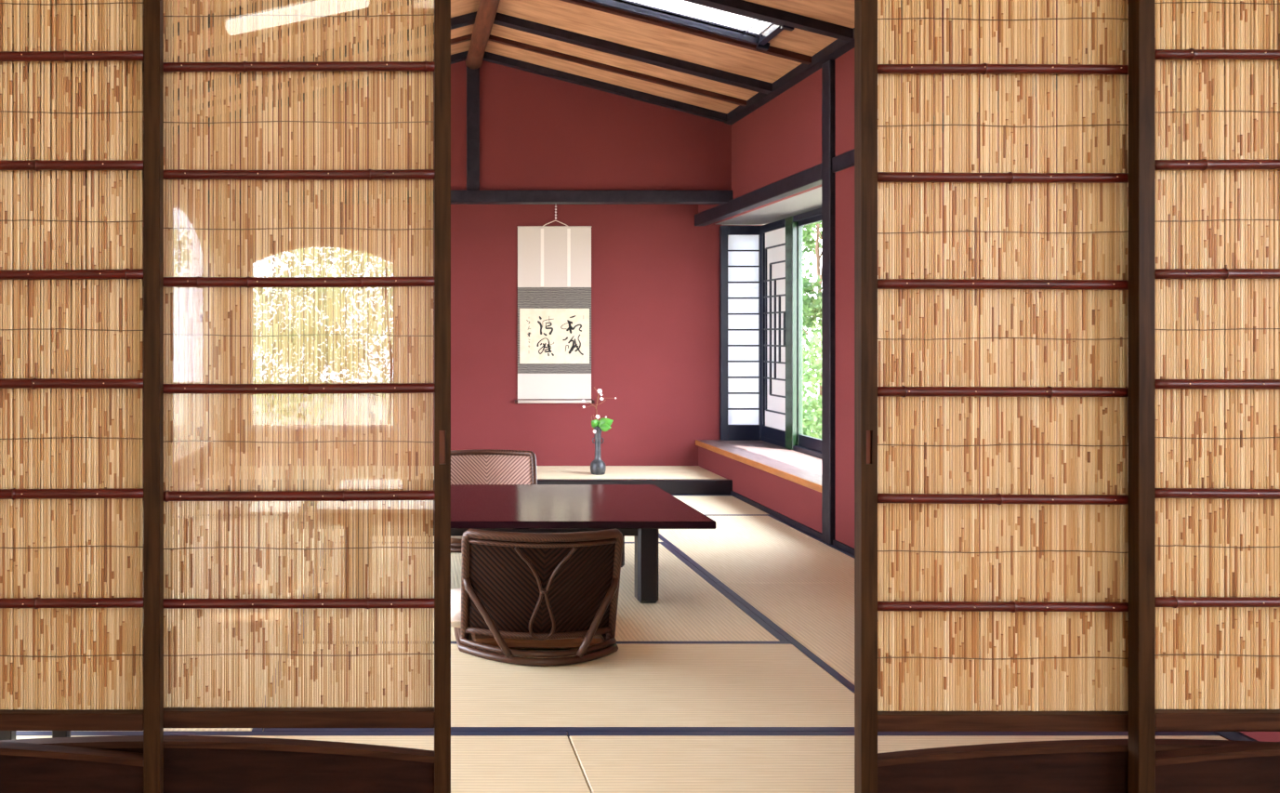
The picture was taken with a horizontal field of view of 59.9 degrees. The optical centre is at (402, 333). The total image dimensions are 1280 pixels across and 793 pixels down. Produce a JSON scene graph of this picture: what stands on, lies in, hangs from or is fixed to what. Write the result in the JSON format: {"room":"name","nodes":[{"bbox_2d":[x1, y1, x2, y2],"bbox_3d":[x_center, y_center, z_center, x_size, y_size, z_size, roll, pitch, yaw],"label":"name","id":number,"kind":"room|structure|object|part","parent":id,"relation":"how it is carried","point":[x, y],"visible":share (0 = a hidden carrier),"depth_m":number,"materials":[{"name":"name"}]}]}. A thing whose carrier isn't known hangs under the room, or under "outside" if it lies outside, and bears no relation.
{"room":"traditional dwelling","nodes":[
{"label":"traditional dwelling","id":0,"kind":"room"},
{"bbox_2d":[164,60,731,490],"bbox_3d":[-0.335,-0.407,8.027,5.330,3.190,0.855,0,0,0],"label":"wall","id":1,"kind":"structure","parent":0,"point":[537,132],"depth_m":7.60,"materials":[{"name":"red paint"}]},
{"bbox_2d":[164,51,726,137],"bbox_3d":[-0.335,-1.524,7.565,5.330,0.955,0.060,0,0,0],"label":"trim","id":2,"kind":"structure","parent":1,"relation":"attached to","point":[514,63],"depth_m":7.53,"materials":[{"name":"black wood"}]},
{"bbox_2d":[208,190,732,204],"bbox_3d":[0.465,-0.970,7.622,3.730,0.085,0.125,0,0,0],"label":"horizontal wall beam","id":3,"kind":"structure","parent":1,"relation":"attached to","point":[457,197],"depth_m":7.56,"materials":[{"name":"black wood"}]},
{"bbox_2d":[466,65,479,190],"bbox_3d":[0.500,-1.452,7.620,0.090,0.880,0.080,0,0,0],"label":"trim","id":4,"kind":"structure","parent":1,"relation":"attached to","point":[472,75],"depth_m":7.58,"materials":[{"name":"black wood"}]},
{"bbox_2d":[465,0,500,69],"bbox_3d":[0.505,-1.927,4.950,0.115,0.124,5.301,0,0,0],"label":"beam","id":5,"kind":"structure","parent":1,"relation":"attached to","point":[487,9],"depth_m":6.70,"materials":[{"name":"brown wood"}]},
{"bbox_2d":[208,465,732,494],"bbox_3d":[0.465,1.111,8.012,3.730,0.154,0.884,0,0,0],"label":"platform","id":6,"kind":"object","parent":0,"point":[674,480],"visible":0.39,"depth_m":7.78,"materials":[{"name":"black paint"}]},
{"bbox_3d":[0.465,1.086,7.600,3.730,0.104,0.060,0,0,0],"label":"sill","id":7,"kind":"part","parent":6,"relation":"part of","materials":[{"name":"black paint"}]},
{"bbox_2d":[590,426,606,475],"bbox_3d":[1.452,0.866,7.970,0.116,0.352,0.116,0,0,0],"label":"bud vase","id":8,"kind":"object","parent":6,"relation":"on","point":[598,467],"visible":1,"depth_m":7.95,"materials":[{"name":"grey ceramic"}]},
{"bbox_2d":[581,386,616,433],"bbox_3d":[1.455,0.580,7.933,0.249,0.374,0.079,0,0,11],"label":"flower spray","id":9,"kind":"object","parent":8,"relation":"in","point":[604,424],"visible":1,"depth_m":7.92,"materials":[{"name":"green plant"}]},
{"bbox_2d":[229,204,721,465],"bbox_3d":[0.507,-0.167,8.505,4.015,2.710,0.100,0,0,0],"label":"wall","id":10,"kind":"structure","parent":0,"point":[655,272],"depth_m":8.46,"materials":[{"name":"red paint"}]},
{"bbox_2d":[514,205,593,403],"bbox_3d":[1.196,-0.242,8.439,0.622,1.582,0.030,0,0,0],"label":"scroll","id":11,"kind":"object","parent":10,"relation":"hanging from","point":[554,262],"visible":0.98,"depth_m":8.44,"materials":[{"name":"white paper"}]},
{"bbox_3d":[1.196,-0.841,8.445,0.582,0.012,0.012,0,0,0],"label":"rod","id":12,"kind":"part","parent":11,"relation":"part of","materials":[{"name":"beige fabric"}]},
{"bbox_2d":[131,0,885,129],"bbox_3d":[-0.335,-1.561,4.950,5.530,0.981,5.500,0,0,0],"label":"ceiling","id":13,"kind":"structure","parent":0,"point":[559,14],"depth_m":6.47,"materials":[{"name":"brown wood"}]},
{"bbox_2d":[583,0,794,51],"bbox_3d":[1.396,-1.809,5.735,1.266,0.484,0.420,0,0,0],"label":"window","id":14,"kind":"structure","parent":13,"relation":"attached to","point":[747,27],"depth_m":5.86,"materials":[{"name":"white glass"}]},
{"bbox_3d":[1.391,-1.798,5.735,1.208,0.004,0.340,14,0,0],"label":"paper pane","id":15,"kind":"part","parent":14,"relation":"part of","materials":[{"name":"white paper"}]},
{"bbox_2d":[719,225,761,440],"bbox_3d":[2.670,-0.005,8.440,0.340,1.684,0.050,0,0,0],"label":"shoji screen","id":16,"kind":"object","parent":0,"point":[740,246],"depth_m":8.44,"materials":[{"name":"white paper"}]},
{"bbox_3d":[2.679,-0.031,8.441,0.248,1.493,0.002,0,0,0],"label":"paper pane","id":17,"kind":"part","parent":16,"relation":"part of","materials":[{"name":"white paper"}]},
{"bbox_2d":[721,224,762,225],"bbox_3d":[2.685,0.163,7.168,0.510,2.050,2.775,0,0,0],"label":"wall","id":18,"kind":"structure","parent":0,"point":[721,225],"depth_m":8.52,"materials":[{"name":"red paint"}]},
{"bbox_2d":[695,439,821,492],"bbox_3d":[2.584,0.857,7.170,0.552,0.039,2.570,0,0,0],"label":"sill","id":19,"kind":"structure","parent":18,"relation":"attached to","point":[802,468],"depth_m":7.21,"materials":[{"name":"brown wood"}]},
{"bbox_2d":[760,207,821,458],"bbox_3d":[2.848,-0.005,7.147,0.084,1.684,2.535,0,0,0],"label":"window","id":20,"kind":"structure","parent":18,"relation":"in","point":[781,240],"depth_m":7.93,"materials":[{"name":"black paint"}]},
{"bbox_3d":[2.824,-0.002,8.133,0.024,1.610,0.535,0,0,0],"label":"shoji frame","id":21,"kind":"part","parent":20,"relation":"part of","materials":[{"name":"white paper"}]},
{"bbox_3d":[2.829,-0.035,8.117,0.002,1.505,0.505,0,0,0],"label":"paper pane","id":22,"kind":"part","parent":20,"relation":"part of","materials":[{"name":"white paper"}]},
{"bbox_3d":[2.857,-0.002,6.800,0.030,1.610,1.800,0,0,0],"label":"glass sash","id":23,"kind":"part","parent":20,"relation":"part of","materials":[{"name":"clear glass"}]},
{"bbox_2d":[716,186,821,224],"bbox_3d":[2.695,-0.902,7.188,0.530,0.080,2.775,0,0,0],"label":"ceiling","id":24,"kind":"structure","parent":0,"point":[811,200],"depth_m":7.51,"materials":[{"name":"grey paint"}]},
{"bbox_2d":[698,0,1279,741],"bbox_3d":[2.380,-0.172,5.378,0.100,2.720,6.155,0,0,0],"label":"wall","id":25,"kind":"structure","parent":0,"point":[781,138],"depth_m":6.01,"materials":[{"name":"red paint"}]},
{"bbox_2d":[164,33,746,118],"bbox_3d":[-0.335,-1.534,7.130,5.330,0.935,0.045,0,0,0],"label":"trim","id":26,"kind":"structure","parent":25,"relation":"attached to","point":[493,38],"depth_m":7.11,"materials":[{"name":"black wood"}]},
{"bbox_2d":[164,11,772,103],"bbox_3d":[-0.335,-1.524,6.660,5.330,0.955,0.085,0,0,0],"label":"ceiling beam","id":27,"kind":"structure","parent":25,"relation":"attached to","point":[506,20],"depth_m":6.62,"materials":[{"name":"black wood"}]},
{"bbox_2d":[164,0,811,64],"bbox_3d":[-0.335,-1.531,6.000,5.330,0.940,0.045,0,0,0],"label":"trim","id":28,"kind":"structure","parent":25,"relation":"attached to","point":[774,51],"depth_m":5.98,"materials":[{"name":"black wood"}]},
{"bbox_2d":[164,0,853,41],"bbox_3d":[-0.335,-1.524,5.460,5.330,0.955,0.060,0,0,0],"label":"trim","id":29,"kind":"structure","parent":25,"relation":"attached to","point":[741,6],"depth_m":5.43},
{"bbox_2d":[694,163,821,225],"bbox_3d":[2.340,-0.892,7.170,0.080,0.090,2.570,0,0,0],"label":"lintel","id":30,"kind":"object","parent":25,"relation":"attached to","point":[810,178],"visible":0.76,"depth_m":6.85,"materials":[{"name":"black wood"}]},
{"bbox_2d":[724,0,901,125],"bbox_3d":[2.305,-1.511,4.950,0.050,0.067,5.300,0,0,0],"label":"wall plate","id":31,"kind":"object","parent":25,"relation":"attached to","point":[837,47],"visible":0.56,"depth_m":6.27,"materials":[{"name":"black wood"}]},
{"bbox_2d":[821,59,835,544],"bbox_3d":[2.345,-0.169,5.830,0.090,2.615,0.110,0,0,0],"label":"wooden post","id":32,"kind":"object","parent":25,"relation":"attached to","point":[828,69],"depth_m":5.80,"materials":[{"name":"black wood"}]},
{"bbox_2d":[730,490,1256,740],"bbox_3d":[2.324,1.123,4.940,0.012,0.030,5.280,0,0,0],"label":"baseboard","id":33,"kind":"structure","parent":25,"relation":"attached to","point":[1232,735],"depth_m":6.08,"materials":[{"name":"black wood"}]},
{"bbox_2d":[831,13,1234,172],"bbox_3d":[2.331,-0.907,4.037,0.038,0.080,3.475,0,0,0],"label":"wall rail","id":34,"kind":"object","parent":25,"relation":"attached to","point":[846,160],"visible":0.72,"depth_m":5.56,"materials":[{"name":"black wood"}]},
{"bbox_3d":[-0.335,1.224,5.377,5.530,0.068,6.355,0,0,0],"label":"floor","id":35,"kind":"structure","parent":0,"visible":0},
{"bbox_2d":[16,582,303,731],"bbox_3d":[-0.850,1.162,3.985,0.897,0.051,1.827,0,0,0],"label":"mat","id":36,"kind":"object","parent":35,"relation":"on","point":[164,729],"visible":0.12,"depth_m":3.67,"materials":[{"name":"beige plant"}]},
{"bbox_2d":[172,516,188,534],"bbox_3d":[-2.145,1.162,6.220,1.687,0.051,0.897,0,0,0],"label":"mat","id":37,"kind":"object","parent":35,"relation":"on","point":[178,517],"visible":0.02,"depth_m":6.44,"materials":[{"name":"beige plant"}]},
{"bbox_2d":[178,501,209,516],"bbox_3d":[-2.145,1.162,7.120,1.687,0.051,0.897,0,0,0],"label":"mat","id":38,"kind":"object","parent":35,"relation":"on","point":[178,501],"visible":0.04,"depth_m":6.97,"materials":[{"name":"beige plant"}]},
{"bbox_2d":[172,515,323,582],"bbox_3d":[-0.850,1.162,5.810,0.897,0.051,1.817,0,0,0],"label":"mat","id":39,"kind":"object","parent":35,"relation":"on","point":[208,516],"visible":0.02,"depth_m":5.80,"materials":[{"name":"beige plant"}]},
{"bbox_2d":[208,501,303,515],"bbox_3d":[-0.385,1.162,7.145,1.827,0.051,0.847,0,0,0],"label":"mat","id":40,"kind":"object","parent":35,"relation":"on","point":[230,501],"visible":0.02,"depth_m":7.00,"materials":[{"name":"beige plant"}]},
{"bbox_2d":[16,731,591,792],"bbox_3d":[-0.445,1.162,2.685,1.827,0.051,0.767,0,0,0],"label":"mat","id":41,"kind":"object","parent":35,"relation":"on","point":[481,761],"visible":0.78,"depth_m":2.93,"materials":[{"name":"beige plant"}]},
{"bbox_2d":[0,628,173,739],"bbox_3d":[-0.970,1.012,3.070,0.580,0.248,0.340,0,0,0],"label":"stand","id":42,"kind":"object","parent":41,"relation":"on","point":[4,734],"visible":0.02,"depth_m":2.92,"materials":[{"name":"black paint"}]},
{"bbox_3d":[-1.085,1.027,2.940,0.040,0.218,0.040,0,0,0],"label":"leg","id":43,"kind":"part","parent":42,"relation":"part of","materials":[{"name":"black paint"}]},
{"bbox_3d":[-0.934,1.027,2.940,0.040,0.218,0.040,0,0,0],"label":"leg","id":44,"kind":"part","parent":42,"relation":"part of","materials":[{"name":"black paint"}]},
{"bbox_2d":[300,542,471,641],"bbox_3d":[0.065,1.162,4.900,0.927,0.051,1.857,0,0,0],"label":"mat","id":45,"kind":"object","parent":35,"relation":"on","point":[455,557],"visible":0.02,"depth_m":4.87,"materials":[{"name":"beige plant"}]},
{"bbox_2d":[450,588,461,628],"bbox_3d":[0.415,1.035,4.075,0.533,0.100,0.424,0,0,-1],"label":"floor cushion","id":46,"kind":"object","parent":45,"relation":"on","point":[455,593],"visible":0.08,"depth_m":3.94,"materials":[{"name":"fabric"}]},
{"bbox_2d":[297,484,715,603],"bbox_3d":[0.417,0.952,4.930,1.735,0.368,1.080,0,0,0],"label":"table","id":47,"kind":"object","parent":45,"relation":"on","point":[639,511],"visible":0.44,"depth_m":4.60,"materials":[{"name":"black paint"}]},
{"bbox_3d":[-0.201,0.969,4.558,0.088,0.335,0.085,0,0,0],"label":"leg","id":48,"kind":"part","parent":47,"relation":"part of","materials":[{"name":"black paint"}]},
{"bbox_3d":[1.036,0.969,5.247,0.088,0.335,0.085,0,0,0],"label":"leg","id":49,"kind":"part","parent":47,"relation":"part of","materials":[{"name":"black paint"}]},
{"bbox_3d":[1.036,0.969,4.558,0.088,0.335,0.085,0,0,0],"label":"leg","id":50,"kind":"part","parent":47,"relation":"part of","materials":[{"name":"black paint"}]},
{"bbox_2d":[374,536,664,542],"bbox_3d":[0.515,1.162,6.275,1.827,0.051,0.887,0,0,0],"label":"mat","id":51,"kind":"object","parent":35,"relation":"on","point":[627,539],"visible":0.09,"depth_m":5.93,"materials":[{"name":"beige plant"}]},
{"bbox_2d":[450,448,537,552],"bbox_3d":[0.486,0.905,5.903,0.579,0.465,0.705,0,0,0],"label":"chair","id":52,"kind":"object","parent":51,"relation":"on","point":[481,466],"visible":0.34,"depth_m":6.18,"materials":[{"name":"wicker"}]},
{"bbox_3d":[0.486,1.103,5.822,0.470,0.034,0.455,0,0,0],"label":"seat","id":53,"kind":"part","parent":52,"relation":"part of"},
{"bbox_3d":[0.486,0.896,6.120,0.560,0.447,0.271,0,0,0],"label":"frame","id":54,"kind":"part","parent":52,"relation":"part of","materials":[{"name":"wicker"}]},
{"bbox_2d":[263,641,854,731],"bbox_3d":[0.515,1.162,3.520,1.827,0.051,0.897,0,0,0],"label":"mat","id":55,"kind":"object","parent":35,"relation":"on","point":[640,686],"visible":0.44,"depth_m":3.39,"materials":[{"name":"beige plant"}]},
{"bbox_2d":[454,528,623,666],"bbox_3d":[0.485,0.905,3.957,0.579,0.465,0.705,0,0,0],"label":"chair","id":56,"kind":"object","parent":55,"relation":"on","point":[519,589],"visible":0.99,"depth_m":3.71,"materials":[{"name":"wicker"}]},
{"bbox_3d":[0.485,1.103,4.037,0.470,0.034,0.455,0,0,0],"label":"seat","id":57,"kind":"part","parent":56,"relation":"part of","materials":[{"name":"brown wicker"}]},
{"bbox_3d":[0.485,1.056,3.791,0.523,0.027,0.110,0,0,0],"label":"rail","id":58,"kind":"part","parent":56,"relation":"part of","materials":[{"name":"wicker"}]},
{"bbox_3d":[0.485,0.716,3.667,0.512,0.016,0.096,0,0,0],"label":"rail","id":59,"kind":"part","parent":56,"relation":"part of","materials":[{"name":"wood"}]},
{"bbox_2d":[600,542,788,641],"bbox_3d":[0.980,1.162,4.900,0.897,0.051,1.857,0,0,0],"label":"mat","id":60,"kind":"object","parent":35,"relation":"on","point":[690,606],"visible":0.37,"depth_m":4.41,"materials":[{"name":"beige plant"}]},
{"bbox_2d":[671,494,770,515],"bbox_3d":[1.424,1.162,7.145,1.785,0.051,0.847,0,0,0],"label":"mat","id":61,"kind":"object","parent":35,"relation":"on","point":[708,505],"visible":0.31,"depth_m":7.12,"materials":[{"name":"beige plant"}]},
{"bbox_2d":[658,514,854,582],"bbox_3d":[1.874,1.162,5.810,0.885,0.051,1.817,0,0,0],"label":"mat","id":62,"kind":"object","parent":35,"relation":"on","point":[769,548],"visible":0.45,"depth_m":5.58,"materials":[{"name":"beige plant"}]},
{"bbox_2d":[715,582,1030,710],"bbox_3d":[1.874,1.162,3.985,0.885,0.051,1.827,0,0,0],"label":"mat","id":63,"kind":"object","parent":35,"relation":"on","point":[817,619],"visible":0.27,"depth_m":4.31,"materials":[{"name":"beige plant"}]},
{"bbox_2d":[567,731,1227,792],"bbox_3d":[1.394,1.162,2.685,1.845,0.051,0.767,0,0,0],"label":"mat","id":64,"kind":"object","parent":35,"relation":"on","point":[609,761],"visible":0.6,"depth_m":2.90,"materials":[{"name":"beige plant"}]},
{"bbox_3d":[0.975,1.198,-2.000,5.650,0.120,8.400,0,0,0],"label":"floor","id":65,"kind":"structure","parent":0,"visible":0},
{"bbox_3d":[0.350,1.146,2.194,3.900,0.024,0.207,0,0,0],"label":"trim","id":66,"kind":"structure","parent":65,"relation":"on","visible":0},
{"bbox_2d":[0,0,163,792],"bbox_3d":[-1.072,0.065,2.123,1.190,2.134,0.038,0,0,0],"label":"screen","id":67,"kind":"object","parent":66,"relation":"on","point":[35,621],"visible":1,"depth_m":2.13,"materials":[{"name":"brown wood"}]},
{"bbox_3d":[-1.072,0.954,2.124,1.124,0.268,0.010,0,0,0],"label":"skirt panel","id":68,"kind":"part","parent":67,"relation":"part of","materials":[{"name":"brown wood"}]},
{"bbox_3d":[-1.072,0.765,2.126,1.124,0.034,0.029,0,0,0],"label":"rail","id":69,"kind":"part","parent":67,"relation":"part of","materials":[{"name":"brown wood"}]},
{"bbox_3d":[-1.072,-0.548,2.116,1.124,0.023,0.023,0,0,0],"label":"bamboo rail","id":70,"kind":"part","parent":67,"relation":"part of","materials":[{"name":"brown wood"}]},
{"bbox_3d":[-1.072,-0.332,2.116,1.124,0.024,0.023,0,0,0],"label":"bamboo rail","id":71,"kind":"part","parent":67,"relation":"part of","materials":[{"name":"brown wood"}]},
{"bbox_3d":[-1.072,-0.117,2.116,1.124,0.024,0.023,0,0,0],"label":"bamboo rail","id":72,"kind":"part","parent":67,"relation":"part of","materials":[{"name":"brown wood"}]},
{"bbox_3d":[-1.072,0.099,2.116,1.124,0.025,0.023,0,0,0],"label":"bamboo rail","id":73,"kind":"part","parent":67,"relation":"part of","materials":[{"name":"brown wood"}]},
{"bbox_3d":[-1.072,0.317,2.116,1.124,0.024,0.023,0,0,0],"label":"bamboo rail","id":74,"kind":"part","parent":67,"relation":"part of","materials":[{"name":"brown wood"}]},
{"bbox_3d":[-1.072,0.531,2.116,1.124,0.023,0.023,0,0,0],"label":"bamboo rail","id":75,"kind":"part","parent":67,"relation":"part of","materials":[{"name":"brown wood"}]},
{"bbox_3d":[-1.072,0.829,2.125,1.124,0.044,0.032,0,0,0],"label":"arched rail","id":76,"kind":"part","parent":67,"relation":"part of","materials":[{"name":"brown wood"}]},
{"bbox_2d":[0,0,450,792],"bbox_3d":[-0.498,0.065,2.167,1.190,2.134,0.038,0,0,0],"label":"screen","id":77,"kind":"object","parent":66,"relation":"on","point":[191,763],"visible":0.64,"depth_m":2.18,"materials":[{"name":"brown wood"}]},
{"bbox_3d":[-0.498,0.840,2.169,1.124,0.044,0.032,0,0,0],"label":"arched rail","id":78,"kind":"part","parent":77,"relation":"part of","materials":[{"name":"brown wood"}]},
{"bbox_3d":[-0.498,-0.537,2.160,1.124,0.026,0.023,0,0,0],"label":"bamboo rail","id":79,"kind":"part","parent":77,"relation":"part of","materials":[{"name":"brown wood"}]},
{"bbox_3d":[-0.498,0.110,2.160,1.124,0.024,0.023,0,0,0],"label":"bamboo rail","id":80,"kind":"part","parent":77,"relation":"part of","materials":[{"name":"brown wood"}]},
{"bbox_3d":[-0.498,-0.321,2.160,1.124,0.024,0.023,0,0,0],"label":"bamboo rail","id":81,"kind":"part","parent":77,"relation":"part of","materials":[{"name":"brown wood"}]},
{"bbox_3d":[-0.498,-0.104,2.160,1.124,0.023,0.023,0,0,0],"label":"bamboo rail","id":82,"kind":"part","parent":77,"relation":"part of","materials":[{"name":"brown wood"}]},
{"bbox_3d":[-0.498,0.776,2.170,1.124,0.034,0.029,0,0,0],"label":"rail","id":83,"kind":"part","parent":77,"relation":"part of","materials":[{"name":"brown wood"}]},
{"bbox_3d":[-0.498,0.327,2.160,1.124,0.024,0.023,0,0,0],"label":"bamboo rail","id":84,"kind":"part","parent":77,"relation":"part of","materials":[{"name":"brown wood"}]},
{"bbox_3d":[-0.498,0.543,2.160,1.124,0.023,0.023,0,0,0],"label":"bamboo rail","id":85,"kind":"part","parent":77,"relation":"part of","materials":[{"name":"brown wood"}]},
{"bbox_3d":[-0.498,0.960,2.168,1.124,0.257,0.010,0,0,0],"label":"skirt panel","id":86,"kind":"part","parent":77,"relation":"part of","materials":[{"name":"brown wood"}]},
{"bbox_3d":[0.080,0.228,2.163,0.012,0.068,0.003,0,0,0],"label":"finger pull","id":87,"kind":"part","parent":77,"relation":"part of","materials":[{"name":"brown wood"}]},
{"bbox_2d":[854,0,1279,792],"bbox_3d":[1.516,0.065,2.167,1.190,2.134,0.038,0,0,0],"label":"screen","id":88,"kind":"object","parent":66,"relation":"on","point":[917,614],"visible":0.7,"depth_m":2.18,"materials":[{"name":"brown wood"}]},
{"bbox_3d":[0.937,0.228,2.163,0.012,0.068,0.003,0,0,0],"label":"finger pull","id":89,"kind":"part","parent":88,"relation":"part of","materials":[{"name":"brown wood"}]},
{"bbox_3d":[1.516,0.118,2.160,1.124,0.025,0.023,0,0,0],"label":"bamboo rail","id":90,"kind":"part","parent":88,"relation":"part of","materials":[{"name":"brown wood"}]},
{"bbox_3d":[1.516,0.334,2.160,1.124,0.026,0.023,0,0,0],"label":"bamboo rail","id":91,"kind":"part","parent":88,"relation":"part of","materials":[{"name":"brown wood"}]},
{"bbox_3d":[1.516,0.550,2.160,1.124,0.025,0.023,0,0,0],"label":"bamboo rail","id":92,"kind":"part","parent":88,"relation":"part of","materials":[{"name":"brown wood"}]},
{"bbox_3d":[1.516,0.963,2.168,1.124,0.250,0.010,0,0,0],"label":"skirt panel","id":93,"kind":"part","parent":88,"relation":"part of","materials":[{"name":"brown wood"}]},
{"bbox_3d":[1.516,-0.314,2.160,1.124,0.024,0.023,0,0,0],"label":"bamboo rail","id":94,"kind":"part","parent":88,"relation":"part of","materials":[{"name":"brown wood"}]},
{"bbox_3d":[1.516,-0.098,2.160,1.124,0.026,0.023,0,0,0],"label":"bamboo rail","id":95,"kind":"part","parent":88,"relation":"part of","materials":[{"name":"brown wood"}]},
{"bbox_3d":[1.516,0.847,2.169,1.124,0.044,0.032,0,0,0],"label":"arched rail","id":96,"kind":"part","parent":88,"relation":"part of","materials":[{"name":"brown wood"}]},
{"bbox_3d":[1.516,-0.532,2.160,1.124,0.027,0.023,0,0,0],"label":"bamboo rail","id":97,"kind":"part","parent":88,"relation":"part of","materials":[{"name":"brown wood"}]},
{"bbox_3d":[1.516,0.783,2.170,1.124,0.034,0.029,0,0,0],"label":"rail","id":98,"kind":"part","parent":88,"relation":"part of","materials":[{"name":"brown wood"}]},
{"bbox_2d":[1128,0,1279,792],"bbox_3d":[2.043,0.065,2.123,1.190,2.134,0.038,0,0,0],"label":"screen","id":99,"kind":"object","parent":66,"relation":"on","point":[1204,364],"visible":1,"depth_m":2.13,"materials":[{"name":"brown wood"}]},
{"bbox_3d":[2.043,0.954,2.124,1.124,0.269,0.010,0,0,0],"label":"skirt panel","id":100,"kind":"part","parent":99,"relation":"part of","materials":[{"name":"brown wood"}]},
{"bbox_3d":[2.043,0.764,2.126,1.124,0.034,0.029,0,0,0],"label":"rail","id":101,"kind":"part","parent":99,"relation":"part of","materials":[{"name":"brown wood"}]},
{"bbox_3d":[2.043,-0.550,2.116,1.124,0.024,0.023,0,0,0],"label":"bamboo rail","id":102,"kind":"part","parent":99,"relation":"part of","materials":[{"name":"brown wood"}]},
{"bbox_3d":[2.043,-0.333,2.116,1.124,0.023,0.023,0,0,0],"label":"bamboo rail","id":103,"kind":"part","parent":99,"relation":"part of","materials":[{"name":"brown wood"}]},
{"bbox_3d":[2.043,-0.117,2.116,1.124,0.024,0.023,0,0,0],"label":"bamboo rail","id":104,"kind":"part","parent":99,"relation":"part of","materials":[{"name":"brown wood"}]},
{"bbox_3d":[2.043,0.101,2.116,1.124,0.023,0.023,0,0,0],"label":"bamboo rail","id":105,"kind":"part","parent":99,"relation":"part of","materials":[{"name":"brown wood"}]},
{"bbox_3d":[2.043,0.315,2.116,1.124,0.023,0.023,0,0,0],"label":"bamboo rail","id":106,"kind":"part","parent":99,"relation":"part of","materials":[{"name":"brown wood"}]},
{"bbox_3d":[2.043,0.529,2.116,1.124,0.023,0.023,0,0,0],"label":"bamboo rail","id":107,"kind":"part","parent":99,"relation":"part of","materials":[{"name":"brown wood"}]},
{"bbox_3d":[2.043,0.828,2.125,1.124,0.044,0.032,0,0,0],"label":"arched rail","id":108,"kind":"part","parent":99,"relation":"part of","materials":[{"name":"brown wood"}]},
{"label":"outside","id":109,"kind":"structure","parent":0,"visible":0},
{"bbox_2d":[802,381,818,431],"bbox_3d":[0.000,1.538,2.500,60.000,0.001,65.000,0,0,0],"label":"ground","id":110,"kind":"structure","parent":109,"point":[805,384],"depth_m":28.40,"materials":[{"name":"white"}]},
{"bbox_2d":[802,221,821,438],"bbox_3d":[4.543,-0.527,10.891,2.476,4.390,2.757,0,0,18],"label":"tree","id":111,"kind":"object","parent":110,"relation":"on","point":[813,423],"visible":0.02,"depth_m":11.34,"materials":[{"name":"green plant"}]},
{"bbox_2d":[802,223,821,433],"bbox_3d":[5.802,-0.943,15.378,4.198,4.966,4.147,0,0,5],"label":"tree","id":112,"kind":"object","parent":110,"relation":"on","point":[813,244],"visible":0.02,"depth_m":15.09,"materials":[{"name":"green plant"}]}
]}

